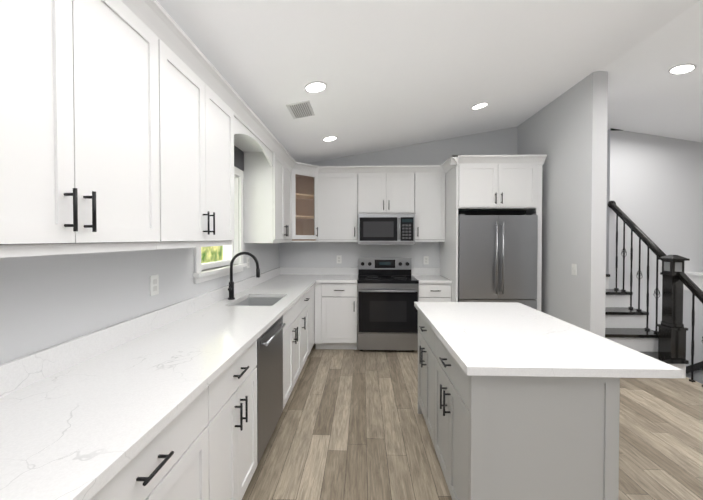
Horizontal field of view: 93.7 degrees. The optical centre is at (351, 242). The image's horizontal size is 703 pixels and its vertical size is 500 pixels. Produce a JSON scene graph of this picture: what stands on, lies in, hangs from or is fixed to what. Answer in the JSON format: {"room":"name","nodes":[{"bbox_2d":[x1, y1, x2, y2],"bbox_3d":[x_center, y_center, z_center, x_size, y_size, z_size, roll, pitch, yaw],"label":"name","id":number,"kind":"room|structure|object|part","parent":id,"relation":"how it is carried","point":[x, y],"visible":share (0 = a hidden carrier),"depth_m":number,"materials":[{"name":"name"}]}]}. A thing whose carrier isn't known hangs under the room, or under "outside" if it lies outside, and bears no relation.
{"room":"kitchen","nodes":[
{"label":"kitchen","id":0,"kind":"room"},
{"bbox_2d":[0,171,278,363],"bbox_3d":[-1.233,0.254,2.095,0.160,2.920,8.800,0,1,2],"label":"wall","id":1,"kind":"structure","parent":0,"point":[46,301],"depth_m":1.47,"materials":[{"name":"white paint"}]},
{"bbox_2d":[0,0,171,257],"bbox_3d":[-1.024,-0.442,1.061,0.322,0.950,0.930,0,1,2],"label":"upper cabinet","id":2,"kind":"object","parent":1,"relation":"attached to","point":[129,125],"depth_m":1.06,"materials":[{"name":"white wood"}]},
{"bbox_2d":[0,267,279,394],"bbox_3d":[-1.120,0.438,2.708,0.020,0.105,4.267,0,1,2],"label":"backsplash","id":3,"kind":"structure","parent":1,"relation":"attached to","point":[17,373],"depth_m":1.49,"materials":[{"name":"white stone"}]},
{"bbox_2d":[150,275,158,295],"bbox_3d":[-1.154,0.246,1.932,0.008,0.116,0.072,0,1,2],"label":"electrical outlet","id":4,"kind":"object","parent":1,"relation":"attached to","point":[154,284],"visible":1,"depth_m":1.93,"materials":[{"name":"white plastic"}]},
{"bbox_2d":[172,44,235,247],"bbox_3d":[-0.997,-0.453,1.860,0.322,0.950,0.910,0,1,2],"label":"upper cabinet","id":5,"kind":"object","parent":1,"relation":"attached to","point":[203,118],"depth_m":1.83,"materials":[{"name":"white wood"}]},
{"bbox_2d":[193,166,246,283],"bbox_3d":[-1.180,-0.215,2.857,0.205,1.005,0.980,0,1,2],"label":"window","id":6,"kind":"structure","parent":1,"relation":"in","point":[230,252],"depth_m":3.20,"materials":[{"name":"white"}]},
{"bbox_2d":[240,148,295,242],"bbox_3d":[-0.913,-0.482,3.816,0.358,0.950,0.882,0,1,2],"label":"upper cabinet","id":7,"kind":"object","parent":1,"relation":"attached to","point":[269,176],"depth_m":3.38,"materials":[{"name":"white wood"}]},
{"bbox_2d":[296,168,319,235],"bbox_3d":[-0.613,-0.525,4.349,0.311,0.839,0.314,0,1,2],"label":"upper cabinet","id":8,"kind":"object","parent":1,"relation":"attached to","point":[307,179],"depth_m":4.49,"materials":[{"name":"white wood"}]},
{"bbox_3d":[-0.759,-0.491,4.507,0.619,0.950,0.618,0,1,2],"label":"corner glass","id":9,"kind":"part","parent":8,"relation":"part of","materials":[{"name":"white"}]},
{"bbox_2d":[279,126,517,274],"bbox_3d":[0.646,-0.076,4.858,3.730,3.500,0.160,0,1,2],"label":"wall","id":10,"kind":"structure","parent":0,"point":[325,254],"depth_m":4.77,"materials":[{"name":"white paint"}]},
{"bbox_2d":[280,267,321,274],"bbox_3d":[-0.732,0.407,4.819,0.612,0.105,0.021,0,1,2],"label":"backsplash","id":11,"kind":"structure","parent":10,"relation":"attached to","point":[283,270],"depth_m":4.81,"materials":[{"name":"white stone"}]},
{"bbox_2d":[312,168,363,241],"bbox_3d":[-0.175,-0.493,4.618,0.653,0.950,0.359,0,1,2],"label":"upper cabinet","id":12,"kind":"object","parent":10,"relation":"attached to","point":[341,189],"depth_m":4.48,"materials":[{"name":"white wood"}]},
{"bbox_2d":[337,255,341,262],"bbox_3d":[-0.181,0.240,4.806,0.072,0.116,0.008,0,1,2],"label":"electrical outlet","id":13,"kind":"object","parent":10,"relation":"attached to","point":[339,258],"visible":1,"depth_m":4.80,"materials":[{"name":"white plastic"}]},
{"bbox_2d":[322,267,439,274],"bbox_3d":[0.425,0.408,4.780,1.701,0.105,0.020,0,1,2],"label":"backsplash","id":14,"kind":"structure","parent":10,"relation":"attached to","point":[325,270],"depth_m":4.78,"materials":[{"name":"white stone"}]},
{"bbox_2d":[364,168,415,215],"bbox_3d":[0.474,-0.682,4.612,0.764,0.573,0.322,0,1,2],"label":"upper cabinet","id":15,"kind":"object","parent":10,"relation":"attached to","point":[384,192],"depth_m":4.45,"materials":[{"name":"white wood"}]},
{"bbox_2d":[358,214,414,244],"bbox_3d":[0.472,-0.186,4.558,0.758,0.408,0.440,0,1,2],"label":"over-the-range microwave","id":16,"kind":"object","parent":15,"relation":"attached to","point":[386,229],"visible":1,"depth_m":4.39,"materials":[{"name":"silver metal"}]},
{"bbox_2d":[423,256,428,263],"bbox_3d":[1.078,0.250,4.764,0.072,0.116,0.008,0,1,2],"label":"electrical outlet","id":17,"kind":"object","parent":10,"relation":"attached to","point":[426,260],"visible":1,"depth_m":4.76,"materials":[{"name":"white plastic"}]},
{"bbox_2d":[415,168,447,243],"bbox_3d":[1.033,-0.493,4.596,0.475,0.950,0.322,0,1,2],"label":"upper cabinet","id":18,"kind":"object","parent":10,"relation":"attached to","point":[431,218],"depth_m":4.44,"materials":[{"name":"white wood"}]},
{"bbox_2d":[448,160,539,215],"bbox_3d":[1.746,-0.691,4.311,0.915,0.545,0.837,0,1,2],"label":"upper cabinet","id":19,"kind":"object","parent":10,"relation":"attached to","point":[475,187],"depth_m":3.90,"materials":[{"name":"white wood"}]},
{"bbox_3d":[0.682,-0.956,2.506,3.071,0.098,3.946,0,1,2],"label":"crown","id":20,"kind":"part","parent":19,"relation":"part of","materials":[{"name":"white wood"}]},
{"bbox_2d":[156,0,699,162],"bbox_3d":[0.516,-1.441,2.011,3.660,0.828,8.800,0,1,2],"label":"ceiling slope","id":21,"kind":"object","parent":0,"point":[391,74],"visible":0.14,"depth_m":2.38,"materials":[{"name":"white paint"}]},
{"bbox_2d":[286,100,314,118],"bbox_3d":[-0.448,-1.175,2.918,0.199,0.041,0.320,0,1,2],"label":"air vent register","id":22,"kind":"object","parent":21,"relation":"attached to","point":[302,109],"visible":1,"depth_m":2.89,"materials":[{"name":"white metal"}]},
{"bbox_2d":[304,81,326,93],"bbox_3d":[-0.276,-1.200,2.542,0.177,0.042,0.180,0,1,2],"label":"recessed light","id":23,"kind":"object","parent":21,"relation":"attached to","point":[314,87],"visible":1,"depth_m":2.54,"materials":[{"name":"white"}]},
{"bbox_2d":[322,136,336,141],"bbox_3d":[-0.252,-1.216,3.841,0.177,0.042,0.180,0,1,2],"label":"recessed light","id":24,"kind":"object","parent":21,"relation":"attached to","point":[328,138],"visible":0.96,"depth_m":3.85,"materials":[{"name":"white plastic"}]},
{"bbox_2d":[471,102,487,109],"bbox_3d":[1.390,-1.486,3.572,0.177,0.042,0.180,0,1,2],"label":"recessed light","id":25,"kind":"object","parent":21,"relation":"attached to","point":[481,105],"visible":1,"depth_m":3.57,"materials":[{"name":"white"}]},
{"bbox_2d":[242,343,702,499],"bbox_3d":[2.554,1.566,1.986,8.020,0.300,8.800,0,1,2],"label":"floor","id":26,"kind":"structure","parent":0,"point":[351,424],"depth_m":2.38,"materials":[{"name":"brown wood"}]},
{"bbox_2d":[92,379,219,499],"bbox_3d":[-0.885,0.990,0.992,0.605,0.880,0.800,0,1,2],"label":"base cabinet","id":27,"kind":"object","parent":26,"relation":"on","point":[182,462],"depth_m":1.13,"materials":[{"name":"white wood"}]},
{"bbox_2d":[0,307,287,499],"bbox_3d":[-0.852,0.524,1.576,0.632,0.035,2.020,0,1,2],"label":"countertop","id":28,"kind":"structure","parent":27,"relation":"on","point":[66,435],"depth_m":1.06,"materials":[{"name":"white stone"}]},
{"bbox_2d":[228,252,259,299],"bbox_3d":[-0.932,0.281,2.835,0.282,0.412,0.101,0,1,2],"label":"gooseneck faucet","id":29,"kind":"object","parent":28,"relation":"on","point":[231,290],"visible":1,"depth_m":2.84,"materials":[{"name":"black metal"}]},
{"bbox_2d":[220,339,257,499],"bbox_3d":[-0.864,0.981,1.607,0.605,0.880,0.667,0,1,2],"label":"base cabinet","id":30,"kind":"object","parent":26,"relation":"on","point":[238,385],"depth_m":1.63,"materials":[{"name":"white wood"}]},
{"bbox_2d":[256,315,285,463],"bbox_3d":[-0.793,0.984,2.245,0.590,0.856,0.606,0,1,2],"label":"dishwasher","id":31,"kind":"object","parent":26,"relation":"on","point":[269,366],"visible":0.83,"depth_m":2.15,"materials":[{"name":"silver metal"}]},
{"bbox_2d":[236,291,311,363],"bbox_3d":[-0.800,0.953,3.522,0.605,0.880,0.538,0,1,2],"label":"base cabinet","id":32,"kind":"object","parent":26,"relation":"on","point":[297,308],"depth_m":3.38,"materials":[{"name":"white wood"}]},
{"bbox_2d":[236,275,320,298],"bbox_3d":[-0.770,0.489,3.987,0.632,0.035,1.688,0,1,2],"label":"countertop","id":33,"kind":"structure","parent":32,"relation":"on","point":[284,286],"depth_m":3.54,"materials":[{"name":"white stone"}]},
{"bbox_2d":[233,297,281,305],"bbox_3d":[-0.802,0.637,2.866,0.404,0.225,0.584,0,1,2],"label":"undermount sink","id":34,"kind":"object","parent":33,"relation":"in","point":[260,301],"visible":0.02,"depth_m":3.15,"materials":[{"name":"silver metal"}]},
{"bbox_2d":[260,319,303,408],"bbox_3d":[-0.819,1.082,2.964,0.605,0.640,0.817,0,1,2],"label":"base cabinet","id":35,"kind":"object","parent":26,"relation":"on","point":[293,331],"depth_m":2.87,"materials":[{"name":"white wood"}]},
{"bbox_2d":[312,287,314,346],"bbox_3d":[-0.774,0.942,4.285,0.605,0.880,1.106,0,1,2],"label":"base cabinet","id":36,"kind":"object","parent":26,"relation":"on","point":[313,290],"depth_m":4.15,"materials":[{"name":"white wood"}]},
{"bbox_2d":[322,283,357,349],"bbox_3d":[-0.143,0.939,4.503,0.456,0.880,0.627,0,1,2],"label":"base cabinet","id":37,"kind":"object","parent":26,"relation":"on","point":[336,307],"depth_m":4.20,"materials":[{"name":"white wood"}]},
{"bbox_2d":[316,275,357,282],"bbox_3d":[-0.176,0.482,4.484,0.520,0.035,0.654,0,1,2],"label":"countertop","id":38,"kind":"structure","parent":37,"relation":"on","point":[323,278],"depth_m":4.23,"materials":[{"name":"white stone"}]},
{"bbox_2d":[357,258,418,350],"bbox_3d":[0.467,0.798,4.421,0.766,1.165,0.712,0,1,2],"label":"electric range","id":39,"kind":"object","parent":26,"relation":"on","point":[388,293],"visible":1,"depth_m":4.14,"materials":[{"name":"silver metal"}]},
{"bbox_2d":[417,279,451,301],"bbox_3d":[1.059,0.940,4.462,0.411,0.880,0.627,0,1,2],"label":"base cabinet","id":40,"kind":"object","parent":26,"relation":"on","point":[428,292],"depth_m":4.15,"materials":[{"name":"white wood"}]},
{"bbox_2d":[412,275,451,282],"bbox_3d":[1.058,0.482,4.442,0.412,0.035,0.654,0,1,2],"label":"countertop","id":41,"kind":"structure","parent":40,"relation":"on","point":[422,278],"depth_m":4.23,"materials":[{"name":"white stone"}]},
{"bbox_2d":[458,214,537,309],"bbox_3d":[1.745,0.516,4.279,0.903,1.732,0.901,0,1,2],"label":"refrigerator","id":42,"kind":"object","parent":26,"relation":"on","point":[497,258],"visible":0.52,"depth_m":3.88,"materials":[{"name":"silver metal"}]},
{"bbox_2d":[415,306,619,499],"bbox_3d":[0.813,0.975,2.048,0.650,0.880,1.338,0,1,2],"label":"kitchen island","id":43,"kind":"object","parent":26,"relation":"on","point":[518,401],"depth_m":1.39,"materials":[{"name":"grey wood"}]},
{"bbox_2d":[414,302,681,377],"bbox_3d":[0.928,0.517,2.038,0.856,0.036,1.396,0,1,2],"label":"island countertop","id":44,"kind":"structure","parent":43,"relation":"on","point":[490,339],"depth_m":1.61,"materials":[{"name":"white stone"}]},
{"bbox_2d":[517,71,607,337],"bbox_3d":[2.414,-0.019,4.029,0.140,3.410,1.700,0,1,2],"label":"wall","id":45,"kind":"structure","parent":0,"point":[566,132],"depth_m":3.43,"materials":[{"name":"white paint"}]},
{"bbox_2d":[571,264,576,274],"bbox_3d":[2.317,0.275,3.436,0.013,0.116,0.072,0,1,2],"label":"light switch","id":46,"kind":"object","parent":45,"relation":"attached to","point":[574,269],"visible":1,"depth_m":3.42,"materials":[{"name":"white plastic"}]},
{"bbox_2d":[601,0,702,142],"bbox_3d":[4.453,-1.393,1.879,4.220,0.920,8.800,0,1,2],"label":"ceiling slope","id":47,"kind":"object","parent":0,"point":[648,93],"depth_m":3.24,"materials":[{"name":"white paint"}]},
{"bbox_2d":[668,63,695,74],"bbox_3d":[2.948,-1.550,2.938,0.177,0.042,0.180,0,1,2],"label":"recessed light","id":48,"kind":"object","parent":47,"relation":"attached to","point":[680,69],"visible":0.96,"depth_m":2.94,"materials":[{"name":"white plastic"}]},
{"bbox_2d":[606,128,702,330],"bbox_3d":[5.027,0.731,4.381,3.240,4.800,0.162,0,1,2],"label":"wall","id":49,"kind":"structure","parent":0,"point":[655,188],"depth_m":4.33,"materials":[{"name":"white paint"}]},
{"bbox_2d":[683,290,702,383],"bbox_3d":[4.381,1.891,3.040,0.120,2.520,2.620,0,1,2],"label":"wall","id":50,"kind":"structure","parent":0,"point":[698,329],"depth_m":4.19,"materials":[{"name":"white paint"}]},
{"bbox_2d":[683,272,702,290],"bbox_3d":[4.381,0.513,3.018,0.180,0.235,2.617,0,1,2],"label":"trim","id":51,"kind":"structure","parent":50,"relation":"on","point":[696,278],"depth_m":4.15,"materials":[{"name":"white"}]},
{"label":"outside","id":52,"kind":"structure","parent":0,"visible":0},
{"bbox_2d":[201,246,222,262],"bbox_3d":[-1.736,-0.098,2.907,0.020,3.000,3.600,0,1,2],"label":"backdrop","id":53,"kind":"structure","parent":52,"point":[211,251],"depth_m":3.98,"materials":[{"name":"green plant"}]},
{"bbox_3d":[5.042,3.062,3.975,3.180,0.150,4.700,0,1,2],"label":"floor","id":54,"kind":"structure","parent":0,"visible":0},
{"bbox_2d":[605,201,702,386],"bbox_3d":[3.398,1.226,3.398,1.864,3.539,3.282,0,1,2],"label":"staircase","id":55,"kind":"structure","parent":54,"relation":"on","point":[626,323],"depth_m":3.63,"materials":[{"name":"black wood"}]}
]}

